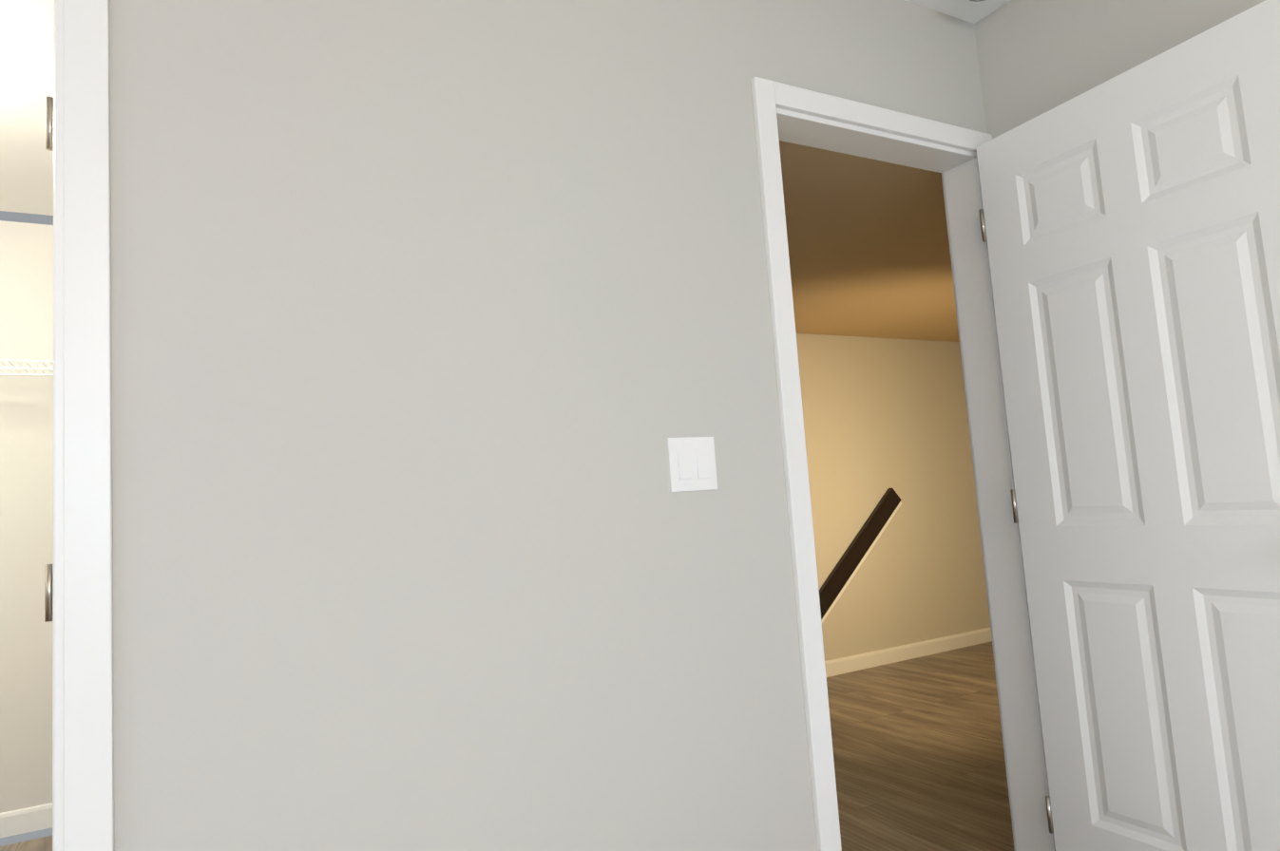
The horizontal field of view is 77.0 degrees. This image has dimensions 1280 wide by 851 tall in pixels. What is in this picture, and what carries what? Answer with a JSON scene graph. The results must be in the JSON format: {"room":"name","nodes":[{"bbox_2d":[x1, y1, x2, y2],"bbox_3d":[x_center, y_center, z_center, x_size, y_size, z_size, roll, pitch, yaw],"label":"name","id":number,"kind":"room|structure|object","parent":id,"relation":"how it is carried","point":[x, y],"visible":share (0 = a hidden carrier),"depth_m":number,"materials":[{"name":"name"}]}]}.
{"room":"bedroom","nodes":[
{"label":"bedroom","id":0,"kind":"room"},
{"bbox_2d":[0,220,53,813],"bbox_3d":[-2.677,0.376,3.192,1.800,2.440,0.120,-1,-6,-29],"label":"wall","id":1,"kind":"structure","parent":0,"point":[26,479],"depth_m":3.22,"materials":[{"name":"paint"}]},
{"bbox_2d":[0,802,52,839],"bbox_3d":[-2.564,1.535,3.022,1.800,0.090,0.014,-1,-6,-29],"label":"baseboard","id":2,"kind":"structure","parent":1,"relation":"attached to","point":[23,821],"depth_m":3.12,"materials":[{"name":"white wood"}]},
{"bbox_2d":[0,359,53,376],"bbox_3d":[-2.741,-0.073,2.966,1.534,0.316,0.316,-1,-6,-29],"label":"wire shelf","id":3,"kind":"object","parent":1,"relation":"attached to","point":[30,368],"visible":0.25,"depth_m":3.06,"materials":[{"name":"white metal"}]},
{"bbox_2d":[0,0,1010,215],"bbox_3d":[1.042,-1.371,0.880,7.590,0.080,7.650,-1,-6,-29],"label":"ceiling","id":4,"kind":"structure","parent":0,"point":[26,90],"depth_m":2.38,"materials":[{"name":"paint"}]},
{"bbox_2d":[0,641,1014,850],"bbox_3d":[1.214,1.121,0.641,7.590,0.060,7.650,-1,-6,-29],"label":"floor","id":5,"kind":"structure","parent":0,"point":[919,761],"depth_m":3.27,"materials":[{"name":"brown wood"}]},
{"bbox_2d":[109,0,986,850],"bbox_3d":[-0.860,0.064,1.249,4.590,2.440,0.120,-1,-6,-29],"label":"wall","id":6,"kind":"structure","parent":0,"point":[440,333],"depth_m":1.48,"materials":[{"name":"paint"}]},
{"bbox_2d":[44,95,53,622],"bbox_3d":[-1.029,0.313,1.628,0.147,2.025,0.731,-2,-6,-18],"label":"door hinges","id":7,"kind":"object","parent":6,"relation":"in","point":[48,567],"depth_m":1.28,"materials":[{"name":"silver metal"}]},
{"bbox_2d":[52,0,114,850],"bbox_3d":[-1.193,0.242,1.040,0.866,2.093,0.152,-1,-6,-29],"label":"door frame","id":8,"kind":"structure","parent":6,"relation":"attached to","point":[83,810],"depth_m":1.19,"materials":[{"name":"white wood"}]},
{"bbox_2d":[667,437,717,492],"bbox_3d":[0.113,0.082,1.712,0.116,0.114,0.011,-1,-6,-29],"label":"double light switch","id":9,"kind":"object","parent":6,"relation":"attached to","point":[692,464],"visible":1,"depth_m":1.71,"materials":[{"name":"white plastic"}]},
{"bbox_2d":[750,76,1055,850],"bbox_3d":[0.679,0.213,2.084,0.852,2.093,0.152,-1,-6,-29],"label":"door frame","id":10,"kind":"structure","parent":6,"relation":"attached to","point":[789,113],"depth_m":2.18,"materials":[{"name":"white wood"}]},
{"bbox_2d":[976,0,1279,850],"bbox_3d":[1.202,0.180,1.845,0.147,2.025,0.766,-1,-6,-28],"label":"hallway door","id":11,"kind":"structure","parent":6,"relation":"in","point":[1131,224],"depth_m":1.85,"materials":[{"name":"painted wood"},{"name":"brushed nickel"}]},
{"bbox_2d":[779,140,959,342],"bbox_3d":[0.928,-0.869,3.736,4.772,0.353,2.216,-1,-6,-29],"label":"ceiling","id":12,"kind":"structure","parent":0,"point":[869,248],"depth_m":3.32,"materials":[{"name":"paint"}]},
{"bbox_2d":[796,333,990,661],"bbox_3d":[0.487,0.301,4.684,4.900,2.440,0.120,-1,-6,-29],"label":"wall","id":13,"kind":"structure","parent":0,"point":[881,416],"depth_m":5.22,"materials":[{"name":"paint"}]},
{"bbox_2d":[819,488,901,623],"bbox_3d":[1.158,1.009,4.870,1.338,1.203,0.030,-1,-6,-29],"label":"stair rail","id":14,"kind":"object","parent":13,"relation":"attached to","point":[844,571],"visible":0.54,"depth_m":4.99,"materials":[{"name":"black wood"}]},
{"bbox_2d":[824,628,992,677],"bbox_3d":[0.547,1.461,4.484,4.780,0.090,0.014,-1,-6,-29],"label":"baseboard","id":15,"kind":"structure","parent":13,"relation":"attached to","point":[849,664],"depth_m":5.11,"materials":[{"name":"white wood"}]},
{"bbox_2d":[974,0,1265,139],"bbox_3d":[2.368,-0.275,0.041,0.120,2.440,5.170,-1,-6,-29],"label":"wall","id":16,"kind":"structure","parent":0,"point":[1036,58],"depth_m":2.13,"materials":[{"name":"paint"}]}
]}

